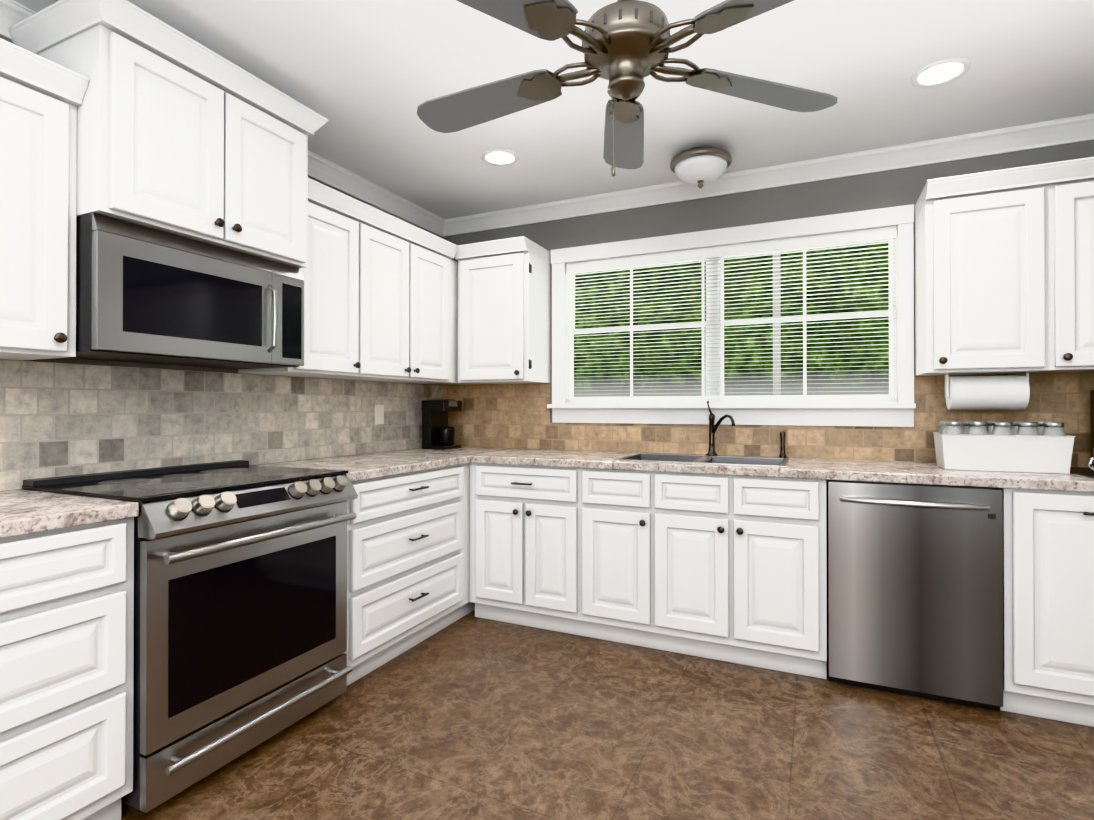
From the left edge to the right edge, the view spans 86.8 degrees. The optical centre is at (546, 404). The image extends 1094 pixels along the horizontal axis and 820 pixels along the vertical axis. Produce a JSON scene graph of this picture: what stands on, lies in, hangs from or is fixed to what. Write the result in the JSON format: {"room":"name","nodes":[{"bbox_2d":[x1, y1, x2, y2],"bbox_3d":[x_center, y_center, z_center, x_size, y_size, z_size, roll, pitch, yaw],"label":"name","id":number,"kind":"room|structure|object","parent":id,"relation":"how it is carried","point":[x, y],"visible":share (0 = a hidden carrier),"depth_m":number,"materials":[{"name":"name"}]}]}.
{"room":"kitchen","nodes":[
{"label":"kitchen","id":0,"kind":"room"},
{"bbox_2d":[0,35,443,491],"bbox_3d":[-1.899,-0.040,1.652,0.120,2.460,5.540,0,0,25],"label":"wall","id":1,"kind":"structure","parent":0,"point":[56,360],"depth_m":2.29,"materials":[{"name":"grey paint"}]},
{"bbox_2d":[0,40,79,359],"bbox_3d":[-1.669,-0.562,1.606,0.336,0.835,0.485,0,0,25],"label":"upper cabinet","id":2,"kind":"object","parent":1,"relation":"attached to","point":[40,98],"depth_m":1.66,"materials":[{"name":"white paint"}]},
{"bbox_2d":[16,0,315,271],"bbox_3d":[-1.351,-0.890,2.158,0.451,0.629,0.779,0,0,25],"label":"upper cabinet","id":3,"kind":"object","parent":1,"relation":"attached to","point":[126,111],"depth_m":1.92,"materials":[{"name":"white paint"}]},
{"bbox_2d":[67,213,303,368],"bbox_3d":[-1.348,-0.366,2.154,0.456,0.414,0.771,0,0,25],"label":"over-the-range microwave","id":4,"kind":"object","parent":3,"relation":"attached to","point":[147,295],"visible":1,"depth_m":1.96,"materials":[{"name":"silver metal"}]},
{"bbox_2d":[0,359,443,490],"bbox_3d":[-1.444,0.070,2.481,0.007,0.419,3.390,0,0,25],"label":"tile backsplash","id":5,"kind":"structure","parent":1,"relation":"attached to","point":[61,419],"depth_m":2.36,"materials":[{"name":"tile"}]},
{"bbox_2d":[375,405,383,424],"bbox_3d":[-0.995,0.062,3.434,0.006,0.115,0.075,0,0,25],"label":"electrical outlet plate","id":6,"kind":"object","parent":5,"relation":"attached to","point":[379,414],"visible":1,"depth_m":3.43,"materials":[{"name":"white plastic"}]},
{"bbox_2d":[0,0,444,236],"bbox_3d":[-1.810,-1.225,1.617,0.076,0.088,5.299,0,0,25],"label":"crown molding","id":7,"kind":"structure","parent":1,"relation":"attached to","point":[12,12],"depth_m":3.21,"materials":[{"name":"white paint"}]},
{"bbox_2d":[238,181,363,379],"bbox_3d":[-1.153,-0.557,2.720,0.336,0.835,0.408,0,0,25],"label":"upper cabinet","id":8,"kind":"object","parent":1,"relation":"attached to","point":[334,293],"depth_m":2.69,"materials":[{"name":"white paint"}]},
{"bbox_2d":[361,204,451,383],"bbox_3d":[-0.906,-0.554,3.253,0.336,0.835,0.767,0,0,25],"label":"upper cabinet","id":9,"kind":"object","parent":1,"relation":"attached to","point":[408,269],"depth_m":3.15,"materials":[{"name":"white paint"}]},
{"bbox_2d":[13,0,1093,218],"bbox_3d":[0.242,-1.305,0.667,4.840,0.060,5.540,0,0,25],"label":"ceiling","id":10,"kind":"structure","parent":0,"point":[365,78],"depth_m":2.25,"materials":[{"name":"white paint"}]},
{"bbox_2d":[481,149,518,165],"bbox_3d":[-0.240,-1.260,2.956,0.190,0.005,0.190,0,0,25],"label":"recessed light","id":11,"kind":"object","parent":10,"relation":"in","point":[500,157],"visible":1,"depth_m":2.95,"materials":[{"name":"white paint"}]},
{"bbox_2d":[417,0,837,176],"bbox_3d":[0.206,-0.942,1.536,1.352,0.654,1.286,0,0,25],"label":"ceiling fan","id":12,"kind":"object","parent":10,"relation":"hanging from","point":[625,48],"visible":1,"depth_m":1.54,"materials":[{"name":"grey metal"}]},
{"bbox_2d":[670,146,731,188],"bbox_3d":[0.770,-1.172,2.901,0.300,0.181,0.300,0,0,25],"label":"flush ceiling light","id":13,"kind":"object","parent":10,"relation":"attached to","point":[700,166],"visible":1,"depth_m":2.82,"materials":[{"name":"white glass"}]},
{"bbox_2d":[911,58,970,87],"bbox_3d":[1.502,-1.263,2.210,0.190,0.005,0.190,0,0,25],"label":"recessed light","id":14,"kind":"object","parent":10,"relation":"in","point":[941,72],"visible":1,"depth_m":2.20,"materials":[{"name":"white paint"}]},
{"bbox_2d":[121,610,1093,819],"bbox_3d":[0.242,1.215,0.654,4.840,0.060,5.540,0,0,25],"label":"floor","id":15,"kind":"structure","parent":0,"point":[470,716],"depth_m":2.00,"materials":[{"name":"brown tile"}]},
{"bbox_2d":[0,517,133,819],"bbox_3d":[-1.627,0.751,1.298,0.663,0.874,0.994,0,0,25],"label":"base cabinet","id":16,"kind":"object","parent":15,"relation":"on","point":[66,662],"visible":0.98,"depth_m":1.47,"materials":[{"name":"white paint"}]},
{"bbox_2d":[0,489,138,538],"bbox_3d":[-1.641,0.294,1.307,0.635,0.040,0.994,0,0,25],"label":"countertop","id":17,"kind":"structure","parent":16,"relation":"on","point":[23,512],"depth_m":1.53,"materials":[{"name":"stone"}]},
{"bbox_2d":[22,460,357,812],"bbox_3d":[-1.223,0.720,2.090,0.712,0.945,0.787,0,0,25],"label":"range","id":18,"kind":"object","parent":15,"relation":"on","point":[240,607],"visible":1,"depth_m":1.87,"materials":[{"name":"silver metal"}]},
{"bbox_2d":[344,463,467,685],"bbox_3d":[-0.920,0.760,2.862,0.632,0.874,0.874,0,0,25],"label":"base cabinet","id":19,"kind":"object","parent":15,"relation":"on","point":[408,546],"depth_m":2.69,"materials":[{"name":"white paint"}]},
{"bbox_2d":[260,450,471,481],"bbox_3d":[-0.906,0.302,2.886,0.641,0.040,0.923,0,0,25],"label":"countertop","id":20,"kind":"structure","parent":19,"relation":"on","point":[366,466],"depth_m":2.85,"materials":[{"name":"stone"}]},
{"bbox_2d":[468,463,474,613],"bbox_3d":[-0.590,0.763,3.575,0.632,0.874,0.698,0,0,25],"label":"base cabinet","id":21,"kind":"object","parent":15,"relation":"on","point":[471,606],"depth_m":3.22,"materials":[{"name":"white paint"}]},
{"bbox_2d":[405,446,507,449],"bbox_3d":[-0.580,0.305,3.591,0.641,0.040,0.390,0,0,25],"label":"countertop","id":22,"kind":"structure","parent":21,"relation":"on","point":[462,447],"depth_m":3.74,"materials":[{"name":"stone"}]},
{"bbox_2d":[422,399,461,449],"bbox_3d":[-0.678,0.126,3.747,0.175,0.318,0.210,0,0,25],"label":"coffee maker","id":23,"kind":"object","parent":22,"relation":"on","point":[438,433],"visible":1,"depth_m":3.69,"materials":[{"name":"black plastic"}]},
{"bbox_2d":[469,463,580,635],"bbox_3d":[-0.007,0.762,3.341,0.663,0.874,0.632,0,0,25],"label":"base cabinet","id":24,"kind":"object","parent":15,"relation":"on","point":[525,559],"depth_m":3.05,"materials":[{"name":"white paint"}]},
{"bbox_2d":[581,468,652,647],"bbox_3d":[0.463,0.761,3.123,0.374,0.874,0.632,0,0,25],"label":"base cabinet","id":25,"kind":"object","parent":15,"relation":"on","point":[617,505],"depth_m":2.84,"materials":[{"name":"white paint"}]},
{"bbox_2d":[653,472,826,678],"bbox_3d":[0.974,0.760,2.887,0.751,0.874,0.632,0,0,25],"label":"base cabinet","id":26,"kind":"object","parent":15,"relation":"on","point":[730,568],"depth_m":2.59,"materials":[{"name":"white paint"}]},
{"bbox_2d":[472,448,1093,491],"bbox_3d":[1.074,0.301,2.835,4.278,0.040,0.649,0,0,25],"label":"countertop","id":27,"kind":"structure","parent":26,"relation":"on","point":[907,472],"depth_m":2.56,"materials":[{"name":"stone"}]},
{"bbox_2d":[613,453,788,466],"bbox_3d":[0.799,0.385,2.968,0.804,0.214,0.474,0,0,25],"label":"sink","id":28,"kind":"object","parent":27,"relation":"in","point":[726,460],"visible":0.21,"depth_m":3.08,"materials":[{"name":"grey metal"}]},
{"bbox_2d":[706,401,734,455],"bbox_3d":[0.934,0.130,3.112,0.165,0.297,0.137,0,0,25],"label":"faucet","id":29,"kind":"object","parent":27,"relation":"on","point":[712,431],"visible":1,"depth_m":3.15,"materials":[{"name":"brown metal"}]},
{"bbox_2d":[779,431,786,457],"bbox_3d":[1.234,0.209,3.026,0.038,0.137,0.038,0,0,25],"label":"soap dispenser","id":30,"kind":"object","parent":27,"relation":"on","point":[782,445],"visible":1,"depth_m":3.02,"materials":[{"name":"brown metal"}]},
{"bbox_2d":[933,421,1075,473],"bbox_3d":[1.929,0.177,2.468,0.448,0.204,0.208,0,0,25],"label":"storage bin","id":31,"kind":"object","parent":27,"relation":"on","point":[1021,450],"visible":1,"depth_m":2.40,"materials":[{"name":"white ceramic"}]},
{"bbox_2d":[1070,457,1093,478],"bbox_3d":[2.331,0.223,2.254,0.450,0.109,0.470,0,0,25],"label":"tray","id":32,"kind":"object","parent":27,"relation":"on","point":[1087,472],"visible":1,"depth_m":2.33,"materials":[{"name":"ceramic"}]},
{"bbox_2d":[1090,390,1093,466],"bbox_3d":[2.366,0.107,2.319,0.200,0.335,0.262,0,0,25],"label":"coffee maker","id":33,"kind":"object","parent":27,"relation":"on","point":[1092,419],"visible":0.85,"depth_m":2.46,"materials":[{"name":"black plastic"}]},
{"bbox_2d":[826,480,1002,710],"bbox_3d":[1.579,0.759,2.576,0.599,0.872,0.684,0,0,25],"label":"dishwasher","id":34,"kind":"object","parent":15,"relation":"on","point":[915,590],"visible":0.96,"depth_m":2.31,"materials":[{"name":"silver metal"}]},
{"bbox_2d":[999,488,1093,726],"bbox_3d":[2.423,0.756,2.199,1.239,0.874,0.663,0,0,25],"label":"base cabinet","id":35,"kind":"object","parent":15,"relation":"on","point":[1048,604],"visible":0.79,"depth_m":2.14,"materials":[{"name":"white paint"}]},
{"bbox_2d":[444,140,1093,461],"bbox_3d":[1.390,-0.032,3.115,4.560,2.460,0.120,0,0,25],"label":"wall","id":36,"kind":"structure","parent":0,"point":[884,189],"depth_m":3.15,"materials":[{"name":"grey paint"}]},
{"bbox_2d":[456,236,550,384],"bbox_3d":[-0.270,-0.552,3.634,0.498,0.835,0.335,0,0,25],"label":"upper cabinet","id":37,"kind":"object","parent":36,"relation":"attached to","point":[503,287],"depth_m":3.49,"materials":[{"name":"white paint"}]},
{"bbox_2d":[547,204,915,426],"bbox_3d":[0.929,-0.433,3.292,1.967,1.093,0.180,0,0,25],"label":"window","id":38,"kind":"structure","parent":36,"relation":"in","point":[898,411],"depth_m":3.18,"materials":[{"name":"white paint"}]},
{"bbox_2d":[566,226,896,399],"bbox_3d":[0.944,-0.460,3.284,1.792,0.858,0.040,0,0,25],"label":"window blinds","id":39,"kind":"object","parent":38,"relation":"attached to","point":[822,242],"visible":0.96,"depth_m":3.23,"materials":[{"name":"white plastic"}]},
{"bbox_2d":[444,113,1093,235],"bbox_3d":[1.380,-1.218,3.017,4.509,0.088,0.076,0,0,25],"label":"crown molding","id":40,"kind":"structure","parent":36,"relation":"attached to","point":[954,148],"depth_m":3.02,"materials":[{"name":"white paint"}]},
{"bbox_2d":[444,373,1093,466],"bbox_3d":[1.218,0.073,3.123,4.299,0.419,0.008,0,0,25],"label":"tile backsplash","id":41,"kind":"structure","parent":36,"relation":"attached to","point":[491,415],"depth_m":3.14,"materials":[{"name":"tile"}]},
{"bbox_2d":[914,162,1057,375],"bbox_3d":[1.938,-0.557,2.611,0.430,0.836,0.335,0,0,25],"label":"upper cabinet","id":42,"kind":"object","parent":36,"relation":"attached to","point":[1004,271],"depth_m":2.46,"materials":[{"name":"white paint"}]},
{"bbox_2d":[945,372,1029,409],"bbox_3d":[1.967,-0.058,2.595,0.299,0.163,0.152,0,0,25],"label":"paper towel holder","id":43,"kind":"object","parent":42,"relation":"attached to","point":[1007,392],"visible":1,"depth_m":2.54,"materials":[{"name":"white paper"}]},
{"bbox_2d":[1046,157,1093,373],"bbox_3d":[2.324,-0.558,2.433,0.420,0.836,0.335,0,0,25],"label":"upper cabinet","id":44,"kind":"object","parent":36,"relation":"attached to","point":[1076,176],"depth_m":2.34,"materials":[{"name":"white paint"}]},
{"label":"outside","id":45,"kind":"structure","parent":0,"visible":0},
{"bbox_2d":[574,241,888,396],"bbox_3d":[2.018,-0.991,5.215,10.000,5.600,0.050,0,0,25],"label":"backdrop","id":46,"kind":"structure","parent":45,"point":[793,384],"depth_m":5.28,"materials":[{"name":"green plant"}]},
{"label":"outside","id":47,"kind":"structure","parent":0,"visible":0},
{"bbox_2d":[773,252,780,394],"bbox_3d":[1.804,-0.145,4.539,0.055,3.700,0.050,0,0,25],"label":"post","id":48,"kind":"object","parent":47,"point":[778,391],"visible":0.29,"depth_m":4.52,"materials":[{"name":"white"}]}
]}

